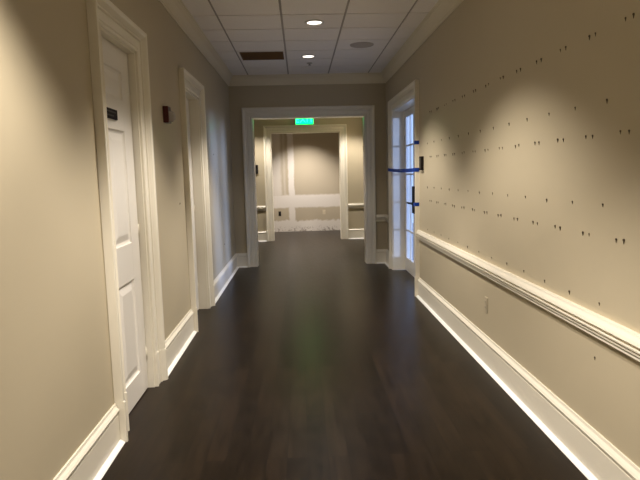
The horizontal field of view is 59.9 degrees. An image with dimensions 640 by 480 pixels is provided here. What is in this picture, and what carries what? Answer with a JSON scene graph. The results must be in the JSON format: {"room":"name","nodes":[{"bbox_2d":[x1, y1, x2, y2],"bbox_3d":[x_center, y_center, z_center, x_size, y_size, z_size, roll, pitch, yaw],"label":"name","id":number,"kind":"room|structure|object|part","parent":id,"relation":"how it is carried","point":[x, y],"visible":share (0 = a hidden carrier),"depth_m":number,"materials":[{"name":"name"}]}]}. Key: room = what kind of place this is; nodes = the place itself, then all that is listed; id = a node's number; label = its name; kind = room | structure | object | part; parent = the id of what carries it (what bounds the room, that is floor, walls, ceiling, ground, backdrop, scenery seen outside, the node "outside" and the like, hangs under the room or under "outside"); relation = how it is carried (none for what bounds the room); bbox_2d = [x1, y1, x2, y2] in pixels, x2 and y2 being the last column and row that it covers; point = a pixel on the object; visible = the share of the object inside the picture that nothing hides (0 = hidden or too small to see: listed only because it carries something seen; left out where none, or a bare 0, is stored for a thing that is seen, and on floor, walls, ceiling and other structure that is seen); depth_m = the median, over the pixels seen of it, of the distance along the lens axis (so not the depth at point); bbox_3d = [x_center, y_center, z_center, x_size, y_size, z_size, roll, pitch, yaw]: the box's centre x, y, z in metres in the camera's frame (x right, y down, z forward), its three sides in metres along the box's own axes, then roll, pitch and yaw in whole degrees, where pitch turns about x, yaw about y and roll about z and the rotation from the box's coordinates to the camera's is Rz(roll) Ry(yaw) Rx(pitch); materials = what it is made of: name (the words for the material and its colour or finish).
{"room":"building corridor","nodes":[
{"label":"building corridor","id":0,"kind":"room"},
{"bbox_2d":[0,0,235,479],"bbox_3d":[-1.240,-0.404,2.986,0.160,3.045,11.310,-2,7,-2],"label":"wall","id":1,"kind":"structure","parent":0,"point":[56,376],"depth_m":2.46,"materials":[{"name":"paint"}]},
{"bbox_2d":[102,37,147,412],"bbox_3d":[-1.230,-0.051,3.404,0.075,2.244,0.629,-2,7,-2],"label":"door","id":2,"kind":"structure","parent":1,"relation":"in","point":[118,97],"depth_m":3.47,"materials":[{"name":"white paint"}]},
{"bbox_3d":[-1.212,-0.732,3.209,0.012,0.058,0.220,-2,7,-2],"label":"sign plate","id":3,"kind":"part","parent":2,"relation":"part of","materials":[{"name":"black plastic"}]},
{"bbox_2d":[86,0,167,441],"bbox_3d":[-1.217,-0.131,3.395,0.217,2.404,0.959,-2,7,-2],"label":"trim","id":4,"kind":"structure","parent":1,"relation":"attached to","point":[105,20],"depth_m":3.59,"materials":[{"name":"beige wood"}]},
{"bbox_2d":[53,253,238,479],"bbox_3d":[-1.103,0.993,3.158,0.046,0.225,11.310,-2,7,-2],"label":"baseboard","id":5,"kind":"structure","parent":1,"relation":"attached to","point":[95,455],"depth_m":2.90,"materials":[{"name":"beige wood"}]},
{"bbox_2d":[163,106,175,123],"bbox_3d":[-1.177,-0.982,4.355,0.087,0.127,0.100,-2,7,-2],"label":"fire alarm strobe","id":6,"kind":"object","parent":1,"relation":"attached to","point":[169,116],"visible":1,"depth_m":4.31,"materials":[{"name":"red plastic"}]},
{"bbox_2d":[186,99,198,310],"bbox_3d":[-1.365,-0.311,5.585,0.068,2.244,0.739,-2,7,-2],"label":"door","id":7,"kind":"structure","parent":1,"relation":"in","point":[187,100],"depth_m":5.87,"materials":[{"name":"white paint"}]},
{"bbox_2d":[158,0,232,85],"bbox_3d":[-1.151,-1.744,2.828,0.082,0.148,11.310,-2,7,-2],"label":"trim","id":8,"kind":"structure","parent":1,"relation":"attached to","point":[177,9],"depth_m":5.58,"materials":[{"name":"beige paint"}]},
{"bbox_2d":[178,68,214,331],"bbox_3d":[-1.296,-0.392,5.578,0.217,2.404,1.069,-2,7,-2],"label":"trim","id":9,"kind":"structure","parent":1,"relation":"attached to","point":[190,88],"depth_m":5.91,"materials":[{"name":"beige wood"}]},
{"bbox_2d":[271,133,339,231],"bbox_3d":[-0.379,-1.745,13.927,2.950,3.045,0.120,-2,7,-2],"label":"wall","id":10,"kind":"structure","parent":0,"point":[305,166],"depth_m":13.90,"materials":[{"name":"paint"}]},
{"bbox_2d":[229,83,386,252],"bbox_3d":[-0.617,-1.112,8.733,3.800,3.045,0.220,-2,7,-2],"label":"wall","id":11,"kind":"structure","parent":0,"point":[240,97],"depth_m":8.54,"materials":[{"name":"paint"}]},
{"bbox_2d":[229,73,384,85],"bbox_3d":[-0.194,-2.444,8.437,2.400,0.148,0.082,-2,7,-2],"label":"trim","id":12,"kind":"structure","parent":11,"relation":"attached to","point":[329,78],"depth_m":8.44,"materials":[{"name":"beige paint"}]},
{"bbox_2d":[241,105,376,266],"bbox_3d":[-0.155,-0.836,8.762,2.044,2.467,0.261,-2,7,-2],"label":"trim","id":13,"kind":"structure","parent":11,"relation":"attached to","point":[367,112],"depth_m":8.62,"materials":[{"name":"beige wood"}]},
{"bbox_2d":[236,249,386,267],"bbox_3d":[-0.129,0.290,8.785,2.400,0.225,0.046,-2,7,-2],"label":"baseboard","id":14,"kind":"structure","parent":11,"relation":"attached to","point":[381,253],"depth_m":8.76,"materials":[{"name":"beige wood"}]},
{"bbox_2d":[254,117,363,230],"bbox_3d":[-0.737,-1.510,12.057,3.800,3.045,0.200,-2,7,-2],"label":"wall","id":15,"kind":"structure","parent":0,"point":[354,125],"depth_m":11.97,"materials":[{"name":"paint"}]},
{"bbox_2d":[257,206,265,210],"bbox_3d":[-1.845,-0.670,11.997,1.335,0.109,0.041,-2,7,-2],"label":"trim","id":16,"kind":"structure","parent":15,"relation":"attached to","point":[259,208],"depth_m":12.00,"materials":[{"name":"beige wood"}]},
{"bbox_2d":[295,118,313,124],"bbox_3d":[-0.333,-2.570,11.813,0.400,0.225,0.062,-2,7,-2],"label":"exit sign","id":17,"kind":"object","parent":15,"relation":"attached to","point":[297,121],"visible":0.52,"depth_m":11.79,"materials":[{"name":"green plastic"}]},
{"bbox_2d":[263,124,348,240],"bbox_3d":[-0.297,-1.237,12.085,1.789,2.474,0.241,-2,7,-2],"label":"trim","id":18,"kind":"structure","parent":15,"relation":"attached to","point":[341,129],"depth_m":11.95,"materials":[{"name":"beige wood"}]},
{"bbox_2d":[258,228,363,241],"bbox_3d":[-0.693,0.089,10.568,3.500,0.225,3.140,-2,7,-2],"label":"baseboard","id":19,"kind":"structure","parent":15,"relation":"attached to","point":[357,233],"depth_m":12.15,"materials":[{"name":"beige wood"}]},
{"bbox_2d":[182,0,437,74],"bbox_3d":[-0.514,-2.174,5.440,3.950,0.053,16.750,-2,7,-2],"label":"ceiling","id":20,"kind":"structure","parent":0,"point":[232,27],"depth_m":5.86,"materials":[{"name":"grey tile"}]},
{"bbox_2d":[239,52,283,59],"bbox_3d":[-0.728,-2.329,7.026,0.535,0.010,0.440,-2,7,-2],"label":"ceiling vent","id":21,"kind":"object","parent":20,"relation":"in","point":[245,55],"visible":1,"depth_m":7.00,"materials":[{"name":"brown metal"}]},
{"bbox_2d":[301,54,315,57],"bbox_3d":[-0.148,-2.352,7.110,0.200,0.013,0.200,-2,7,-2],"label":"recessed light","id":22,"kind":"object","parent":20,"relation":"in","point":[305,55],"visible":1,"depth_m":7.09,"materials":[{"name":"white metal"}]},
{"bbox_2d":[304,19,323,25],"bbox_3d":[-0.056,-2.163,5.524,0.200,0.013,0.200,-2,7,-2],"label":"recessed light","id":23,"kind":"object","parent":20,"relation":"in","point":[313,22],"visible":1,"depth_m":5.52,"materials":[{"name":"white metal"}]},
{"bbox_2d":[350,42,373,47],"bbox_3d":[0.494,-2.303,6.555,0.284,0.009,0.284,-2,7,-2],"label":"ceiling speaker","id":24,"kind":"object","parent":20,"relation":"attached to","point":[357,44],"visible":1,"depth_m":6.54,"materials":[{"name":"beige"}]},
{"bbox_2d":[351,43,372,46],"bbox_3d":[0.494,-2.304,6.554,0.256,0.005,0.256,-2,7,-2],"label":"grille","id":25,"kind":"object","parent":24,"relation":"attached to","point":[353,44],"depth_m":6.54,"materials":[{"name":"beige metal"}]},
{"bbox_2d":[101,230,587,479],"bbox_3d":[-0.458,0.799,5.824,4.020,0.060,17.000,-2,7,-2],"label":"floor","id":26,"kind":"structure","parent":0,"point":[315,360],"depth_m":3.67,"materials":[{"name":"brown wood"}]},
{"bbox_2d":[385,0,639,467],"bbox_3d":[1.363,-0.476,3.071,0.250,3.045,11.310,-2,7,-2],"label":"wall","id":27,"kind":"structure","parent":0,"point":[481,42],"depth_m":3.11,"materials":[{"name":"paint"}]},
{"bbox_2d":[376,214,388,222],"bbox_3d":[0.979,-0.320,8.525,0.170,0.109,0.495,-2,7,-2],"label":"trim","id":28,"kind":"structure","parent":27,"relation":"attached to","point":[383,217],"depth_m":8.73,"materials":[{"name":"beige wood"}]},
{"bbox_2d":[388,168,418,171],"bbox_3d":[1.062,-0.912,7.225,0.048,0.065,1.921,-2,7,-2],"label":"tape","id":29,"kind":"object","parent":27,"relation":"attached to","point":[389,169],"visible":0.98,"depth_m":6.83,"materials":[{"name":"blue"}]},
{"bbox_2d":[388,79,419,296],"bbox_3d":[1.191,-0.680,7.263,0.307,2.454,1.934,-2,7,-2],"label":"trim","id":30,"kind":"structure","parent":27,"relation":"attached to","point":[408,97],"depth_m":8.02,"materials":[{"name":"beige wood"}]},
{"bbox_2d":[404,106,414,277],"bbox_3d":[1.225,-0.659,7.718,0.121,2.284,0.721,-2,7,-2],"label":"door","id":31,"kind":"structure","parent":27,"relation":"in","point":[409,263],"depth_m":7.81,"materials":[{"name":"white paint"}]},
{"bbox_2d":[410,186,414,213],"bbox_3d":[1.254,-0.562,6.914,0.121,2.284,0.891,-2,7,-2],"label":"door handle","id":32,"kind":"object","parent":31,"relation":"attached to","point":[414,186],"depth_m":7.30,"materials":[{"name":"black metal"}]},
{"bbox_3d":[1.250,-0.525,7.317,0.026,0.360,0.044,-2,7,-2],"label":"handle plate","id":33,"kind":"part","parent":32,"relation":"part of","materials":[{"name":"black metal"}]},
{"bbox_3d":[1.246,-0.538,7.420,0.026,0.360,0.044,-2,7,-2],"label":"handle plate","id":34,"kind":"part","parent":31,"relation":"part of","materials":[{"name":"black metal"}]},
{"bbox_2d":[419,156,423,169],"bbox_3d":[1.113,-0.843,6.094,0.031,0.150,0.105,-2,7,-2],"label":"card reader","id":35,"kind":"object","parent":27,"relation":"attached to","point":[421,158],"visible":1,"depth_m":6.05,"materials":[{"name":"black plastic"}]},
{"bbox_2d":[381,0,463,82],"bbox_3d":[1.165,-1.809,2.904,0.082,0.148,11.310,-2,7,-2],"label":"trim","id":36,"kind":"structure","parent":27,"relation":"attached to","point":[442,9],"depth_m":5.78,"materials":[{"name":"beige paint"}]},
{"bbox_2d":[484,296,487,312],"bbox_3d":[1.226,0.478,4.102,0.009,0.114,0.070,-2,7,-2],"label":"wall outlet","id":37,"kind":"object","parent":27,"relation":"attached to","point":[485,297],"visible":1,"depth_m":4.09,"materials":[{"name":"beige plastic"}]},
{"bbox_2d":[385,249,639,479],"bbox_3d":[1.248,0.927,3.235,0.046,0.225,11.310,-2,7,-2],"label":"baseboard","id":38,"kind":"structure","parent":27,"relation":"attached to","point":[584,446],"depth_m":3.17,"materials":[{"name":"beige wood"}]},
{"bbox_2d":[416,230,639,361],"bbox_3d":[1.280,0.466,1.954,0.041,0.109,8.875,-2,7,-2],"label":"trim","id":39,"kind":"structure","parent":27,"relation":"attached to","point":[621,338],"depth_m":2.93,"materials":[{"name":"beige wood"}]},
{"bbox_3d":[1.121,-1.362,10.459,0.200,3.045,3.140,-2,7,-2],"label":"wall","id":40,"kind":"structure","parent":0,"visible":0},
{"bbox_2d":[348,203,363,207],"bbox_3d":[0.856,-0.560,10.546,0.370,0.109,3.140,-2,7,-2],"label":"trim","id":41,"kind":"structure","parent":40,"relation":"attached to","point":[350,205],"depth_m":12.07,"materials":[{"name":"beige wood"}]},
{"label":"outside","id":42,"kind":"structure","parent":0,"visible":0},
{"bbox_2d":[412,223,413,260],"bbox_3d":[7.622,0.457,7.888,12.280,0.140,17.000,-2,7,-2],"label":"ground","id":43,"kind":"structure","parent":42,"point":[412,223],"depth_m":11.15,"materials":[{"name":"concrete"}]}
]}

